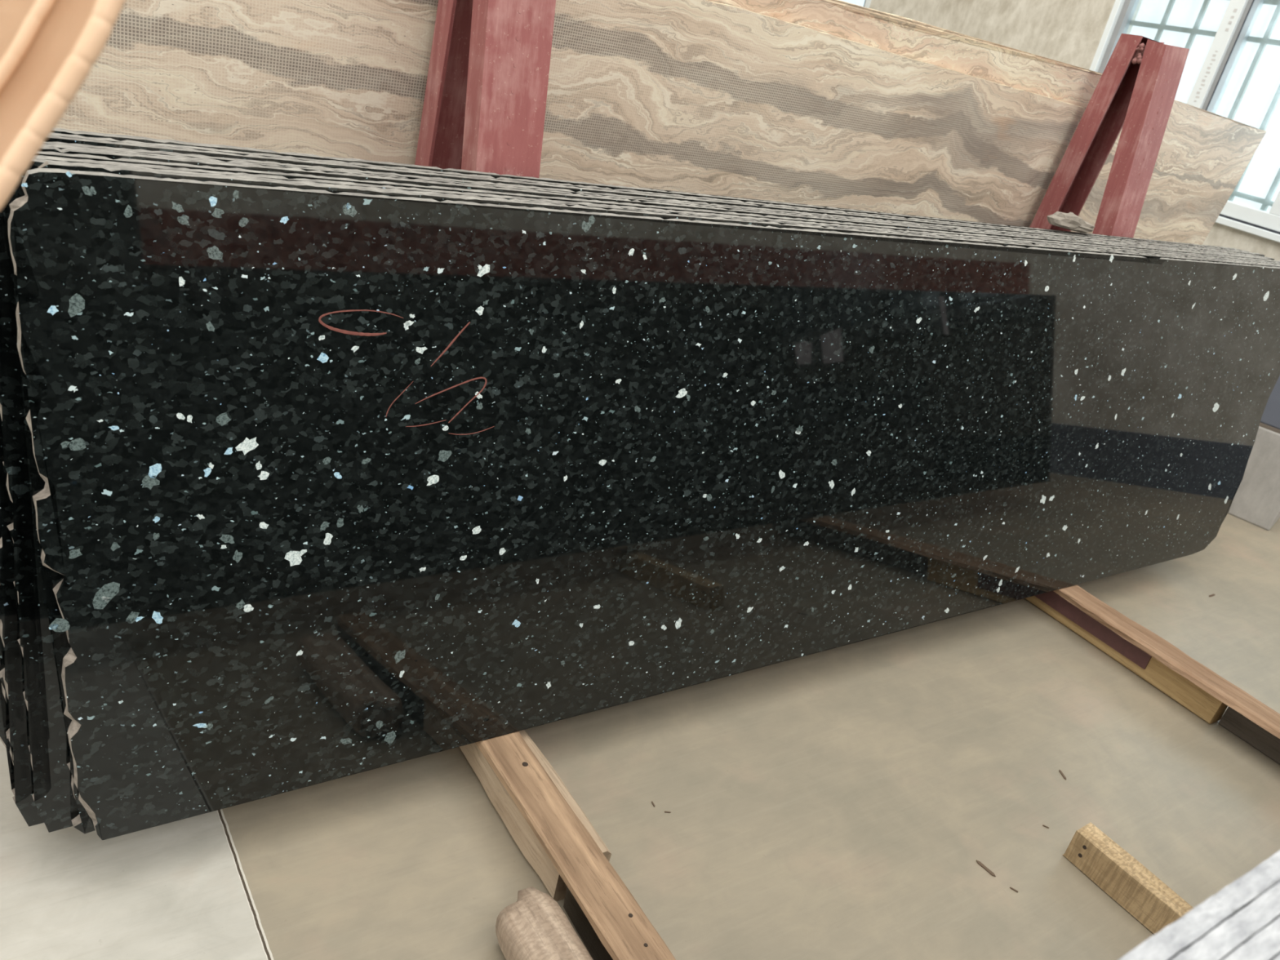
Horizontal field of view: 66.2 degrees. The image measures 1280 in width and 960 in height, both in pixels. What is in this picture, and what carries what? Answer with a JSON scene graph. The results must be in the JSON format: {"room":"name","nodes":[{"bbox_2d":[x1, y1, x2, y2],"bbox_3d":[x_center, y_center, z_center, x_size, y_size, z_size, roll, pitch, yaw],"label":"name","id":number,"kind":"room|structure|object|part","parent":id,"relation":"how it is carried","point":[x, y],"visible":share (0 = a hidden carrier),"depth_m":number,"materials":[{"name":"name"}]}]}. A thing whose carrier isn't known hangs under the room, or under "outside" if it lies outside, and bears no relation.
{"room":"stone slab warehouse","nodes":[
{"label":"stone slab warehouse","id":0,"kind":"room"},
{"bbox_2d":[0,0,125,210],"bbox_3d":[-0.335,-0.217,0.507,0.129,0.203,0.184,-12,35,-42],"label":"panel","id":1,"kind":"object","parent":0,"point":[49,48],"visible":1,"depth_m":0.47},
{"bbox_3d":[-0.342,-0.218,0.507,0.181,0.197,0.119,31,31,33],"label":"panel","id":2,"kind":"part","parent":1,"relation":"part of","materials":[{"name":"beige wood"}]},
{"bbox_2d":[0,513,1279,959],"bbox_3d":[0.723,0.990,1.926,13.200,0.100,17.400,-6,31,-35],"label":"floor","id":3,"kind":"structure","parent":0,"point":[843,802],"depth_m":2.13,"materials":[{"name":"concrete"}]},
{"bbox_2d":[414,0,555,177],"bbox_3d":[-0.385,-0.406,2.127,0.151,1.732,0.576,-6,31,-35],"label":"metal post","id":4,"kind":"object","parent":3,"relation":"on","point":[484,107],"visible":0.26,"depth_m":1.88,"materials":[{"name":"red metal"}]},
{"bbox_3d":[-0.465,-0.482,2.230,0.138,1.720,0.242,-6,31,-35],"label":"post","id":5,"kind":"part","parent":4,"relation":"part of","materials":[{"name":"red metal"}]},
{"bbox_3d":[-0.313,-0.345,2.033,0.138,1.712,0.286,-6,31,-35],"label":"post","id":6,"kind":"part","parent":4,"relation":"part of","materials":[{"name":"red metal"}]},
{"bbox_2d":[459,729,611,901],"bbox_3d":[-0.265,0.599,2.031,0.124,0.094,0.590,-6,31,-35],"label":"timber beam","id":7,"kind":"structure","parent":3,"relation":"on","point":[516,824],"depth_m":1.91,"materials":[{"name":"brown wood"}]},
{"bbox_2d":[475,731,675,959],"bbox_3d":[-0.117,0.681,1.792,0.098,0.026,1.170,-6,31,-35],"label":"plank","id":8,"kind":"object","parent":7,"relation":"on","point":[619,922],"visible":0.71,"depth_m":1.77,"materials":[{"name":"beige wood"}]},
{"bbox_2d":[0,145,1271,747],"bbox_3d":[0.572,-0.122,2.531,3.952,1.035,0.184,-6,31,-35],"label":"granite slab","id":9,"kind":"object","parent":8,"relation":"on","point":[135,156],"visible":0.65,"depth_m":1.74,"materials":[{"name":"black stone"}]},
{"bbox_2d":[0,155,1279,826],"bbox_3d":[0.642,-0.103,2.530,3.891,1.031,0.183,-6,31,-35],"label":"granite slab","id":10,"kind":"object","parent":8,"relation":"on","point":[13,677],"visible":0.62,"depth_m":1.52,"materials":[{"name":"black stone"}]},
{"bbox_2d":[0,157,1279,832],"bbox_3d":[0.671,-0.095,2.525,3.880,1.032,0.183,-6,31,-35],"label":"granite slab","id":11,"kind":"object","parent":8,"relation":"on","point":[42,696],"visible":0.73,"depth_m":1.46,"materials":[{"name":"black stone"}]},
{"bbox_2d":[0,150,1279,795],"bbox_3d":[0.644,-0.116,2.557,3.958,1.032,0.183,-6,31,-35],"label":"granite slab","id":12,"kind":"object","parent":8,"relation":"on","point":[5,712],"visible":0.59,"depth_m":1.63,"materials":[{"name":"black stone"}]},
{"bbox_2d":[7,168,1279,839],"bbox_3d":[0.711,-0.075,2.502,3.859,1.034,0.183,-6,31,-35],"label":"granite slab","id":13,"kind":"object","parent":8,"relation":"on","point":[326,485],"visible":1,"depth_m":1.83,"materials":[{"name":"black stone"}]},
{"bbox_2d":[52,128,1240,250],"bbox_3d":[0.506,-0.177,2.611,3.967,1.036,0.184,-6,31,-35],"label":"granite slab","id":14,"kind":"object","parent":8,"relation":"on","point":[55,130],"visible":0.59,"depth_m":1.85,"materials":[{"name":"black stone"}]},
{"bbox_2d":[1046,211,1094,233],"bbox_3d":[1.281,-0.772,2.933,0.228,0.053,0.066,-6,32,-35],"label":"shard","id":15,"kind":"object","parent":14,"relation":"on","point":[1070,221],"visible":1,"depth_m":2.89},
{"bbox_2d":[50,132,1248,252],"bbox_3d":[0.534,-0.167,2.606,3.981,1.034,0.184,-6,31,-35],"label":"granite slab","id":16,"kind":"object","parent":8,"relation":"on","point":[51,133],"visible":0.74,"depth_m":1.95,"materials":[{"name":"black stone"}]},
{"bbox_2d":[44,140,1259,256],"bbox_3d":[0.556,-0.144,2.571,3.966,1.032,0.183,-6,31,-35],"label":"granite slab","id":17,"kind":"object","parent":8,"relation":"on","point":[50,142],"visible":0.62,"depth_m":1.83,"materials":[{"name":"black stone"}]},
{"bbox_2d":[44,134,1264,257],"bbox_3d":[0.568,-0.159,2.604,4.057,1.035,0.184,-6,31,-35],"label":"granite slab","id":18,"kind":"object","parent":8,"relation":"on","point":[53,138],"visible":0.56,"depth_m":1.80,"materials":[{"name":"black stone"}]},
{"bbox_2d":[43,143,1274,260],"bbox_3d":[0.593,-0.136,2.571,3.996,1.033,0.183,-6,31,-35],"label":"granite slab","id":19,"kind":"object","parent":8,"relation":"on","point":[59,146],"visible":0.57,"depth_m":1.89,"materials":[{"name":"black stone"}]},
{"bbox_2d":[38,160,1279,833],"bbox_3d":[0.699,-0.087,2.519,3.818,1.036,0.184,-6,31,-35],"label":"granite slab","id":20,"kind":"object","parent":8,"relation":"on","point":[80,819],"visible":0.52,"depth_m":1.60,"materials":[{"name":"black stone"}]},
{"bbox_2d":[495,886,593,959],"bbox_3d":[-0.075,0.871,1.556,0.121,0.100,0.525,-7,32,-36],"label":"log","id":21,"kind":"object","parent":3,"relation":"on","point":[535,926],"visible":1,"depth_m":1.65,"materials":[{"name":"brown wood"}]},
{"bbox_2d":[563,887,613,959],"bbox_3d":[0.058,0.889,1.589,0.068,0.093,0.623,-6,31,-35],"label":"timber beam","id":22,"kind":"structure","parent":3,"relation":"on","point":[597,951],"depth_m":1.74,"materials":[{"name":"brown wood"}]},
{"bbox_2d":[976,860,995,876],"bbox_3d":[0.749,0.841,2.125,0.008,0.002,0.050,-10,34,-40],"label":"wood splinter","id":23,"kind":"object","parent":3,"relation":"on","point":[980,863],"visible":1,"depth_m":2.12,"materials":[{"name":"brown wood"}]},
{"bbox_2d":[1058,769,1066,779],"bbox_3d":[1.066,0.743,2.477,0.006,0.002,0.035,7,26,-12],"label":"wood splinter","id":24,"kind":"object","parent":3,"relation":"on","point":[1060,771],"visible":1,"depth_m":2.48,"materials":[{"name":"brown wood"}]},
{"bbox_2d":[1029,33,1189,237],"bbox_3d":[1.435,-0.597,3.396,0.146,1.724,0.576,-6,31,-35],"label":"steel a-frame","id":25,"kind":"object","parent":3,"relation":"on","point":[1135,91],"visible":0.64,"depth_m":3.13,"materials":[{"name":"red paint"}]},
{"bbox_3d":[1.508,-0.537,3.301,0.132,1.705,0.285,-6,31,-35],"label":"post","id":26,"kind":"part","parent":25,"relation":"part of","materials":[{"name":"red metal"}]},
{"bbox_2d":[1025,595,1227,724],"bbox_3d":[1.455,0.473,3.107,0.059,0.096,0.813,-6,31,-35],"label":"timber beam","id":27,"kind":"structure","parent":3,"relation":"on","point":[1194,699],"depth_m":2.92,"materials":[{"name":"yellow wood"}]},
{"bbox_2d":[1035,591,1151,669],"bbox_3d":[1.384,0.412,3.155,0.018,0.061,0.567,-6,31,-35],"label":"strip","id":28,"kind":"object","parent":27,"relation":"attached to","point":[1051,598],"visible":0.39,"depth_m":3.08,"materials":[{"name":"paint"}]},
{"bbox_2d":[1062,822,1193,934],"bbox_3d":[1.142,0.945,2.006,0.060,0.081,0.589,-6,31,-35],"label":"wood block","id":29,"kind":"object","parent":3,"relation":"on","point":[1131,885],"visible":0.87,"depth_m":2.10,"materials":[{"name":"brown wood"}]},
{"bbox_2d":[1218,706,1279,764],"bbox_3d":[1.944,0.864,2.537,0.070,0.096,0.867,-6,31,-35],"label":"timber beam","id":30,"kind":"structure","parent":3,"relation":"on","point":[1263,740],"depth_m":2.77,"materials":[{"name":"brown wood"}]},
{"bbox_2d":[1053,584,1279,738],"bbox_3d":[1.679,0.612,2.789,0.114,0.022,1.641,-6,31,-35],"label":"plank","id":31,"kind":"object","parent":30,"relation":"on","point":[1148,642],"visible":0.69,"depth_m":2.89,"materials":[{"name":"orange wood"}]},
{"bbox_2d":[1170,881,1279,959],"bbox_3d":[1.603,0.540,1.786,4.540,0.932,0.086,-6,31,-35],"label":"slab","id":32,"kind":"object","parent":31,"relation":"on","point":[1235,931],"visible":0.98,"depth_m":0.63,"materials":[{"name":"grey stone"}]},
{"bbox_2d":[1227,422,1279,530],"bbox_3d":[2.545,-0.360,4.946,1.500,0.430,0.750,31,31,33],"label":"stone block","id":33,"kind":"object","parent":3,"relation":"on","point":[1256,500],"visible":0.12,"depth_m":4.34,"materials":[{"name":"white stone"}]},
{"bbox_3d":[0.675,-0.080,3.842,0.094,0.118,0.505,-6,31,-35],"label":"timber beam","id":34,"kind":"structure","parent":3,"relation":"on","visible":0},
{"bbox_2d":[54,0,1084,226],"bbox_3d":[-0.220,-0.514,2.516,3.694,1.416,0.160,-6,31,-35],"label":"slab","id":35,"kind":"object","parent":34,"relation":"on","point":[695,96],"visible":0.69,"depth_m":2.34,"materials":[{"name":"beige stone"}]},
{"bbox_2d":[707,0,1102,226],"bbox_3d":[-0.216,-0.552,2.522,4.113,1.480,0.167,-6,31,-35],"label":"slab","id":36,"kind":"object","parent":34,"relation":"on","point":[1055,81],"visible":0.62,"depth_m":2.78,"materials":[{"name":"beige stone"}]},
{"bbox_2d":[823,0,1102,74],"bbox_3d":[-0.018,-0.602,2.704,3.853,1.491,0.168,-6,31,-35],"label":"slab","id":37,"kind":"object","parent":34,"relation":"on","point":[896,17],"visible":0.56,"depth_m":2.78,"materials":[{"name":"beige stone"}]},
{"bbox_2d":[1071,99,1266,244],"bbox_3d":[1.082,-0.696,3.455,3.124,1.462,0.165,-6,31,-35],"label":"slab","id":38,"kind":"object","parent":34,"relation":"on","point":[1203,155],"visible":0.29,"depth_m":3.88,"materials":[{"name":"beige stone"}]},
{"bbox_2d":[869,0,1279,261],"bbox_3d":[4.678,-2.084,3.006,0.220,6.000,18.500,0,29,-26],"label":"wall","id":39,"kind":"structure","parent":0,"point":[1070,32],"depth_m":6.71,"materials":[{"name":"beige paint"}]},
{"bbox_2d":[863,0,871,8],"bbox_3d":[1.733,-4.713,8.861,0.112,1.396,1.666,0,29,-26],"label":"window","id":40,"kind":"structure","parent":39,"relation":"in","point":[867,2],"depth_m":8.34,"materials":[{"name":"white plastic"}]},
{"bbox_2d":[1088,0,1279,242],"bbox_3d":[3.688,-2.126,4.999,0.250,1.840,3.255,0,29,-26],"label":"window","id":41,"kind":"structure","parent":39,"relation":"in","point":[1240,16],"depth_m":5.56,"materials":[{"name":"white plastic"}]},
{"bbox_2d":[1129,0,1279,210],"bbox_3d":[3.690,-2.126,5.000,0.024,1.840,3.255,0,29,-26],"label":"grille","id":42,"kind":"object","parent":41,"relation":"attached to","point":[1266,202],"depth_m":5.55,"materials":[{"name":"metal"}]},
{"bbox_2d":[1194,8,1237,102],"bbox_3d":[3.358,-2.023,5.435,0.003,1.019,0.725,0,29,-26],"label":"print","id":43,"kind":"object","parent":41,"relation":"on","point":[1235,10],"depth_m":5.61},
{"bbox_3d":[3.504,-1.335,5.386,0.250,0.038,3.247,0,29,-26],"label":"sill","id":44,"kind":"part","parent":41,"relation":"part of","materials":[{"name":"white plastic"}]},
{"bbox_2d":[1118,850,1279,959],"bbox_3d":[1.591,0.533,1.794,4.550,0.932,0.086,-6,31,-35],"label":"slab","id":45,"kind":"object","parent":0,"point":[1179,935],"visible":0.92,"depth_m":0.64,"materials":[{"name":"stone"}]},
{"bbox_2d":[1222,916,1279,959],"bbox_3d":[1.616,0.547,1.778,4.530,0.932,0.086,-6,31,-35],"label":"slab","id":46,"kind":"object","parent":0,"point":[1264,944],"visible":1,"depth_m":0.62,"materials":[{"name":"grey stone"}]},
{"bbox_2d":[1260,375,1279,429],"bbox_3d":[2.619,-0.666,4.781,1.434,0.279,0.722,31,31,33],"label":"wall","id":47,"kind":"structure","parent":0,"point":[1271,415],"depth_m":4.27,"materials":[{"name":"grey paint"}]},
{"bbox_2d":[1272,954,1279,959],"bbox_3d":[1.629,0.554,1.770,4.520,0.932,0.086,-6,31,-35],"label":"slab","id":48,"kind":"object","parent":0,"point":[1277,957],"visible":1,"depth_m":0.62,"materials":[{"name":"grey stone"}]}
]}

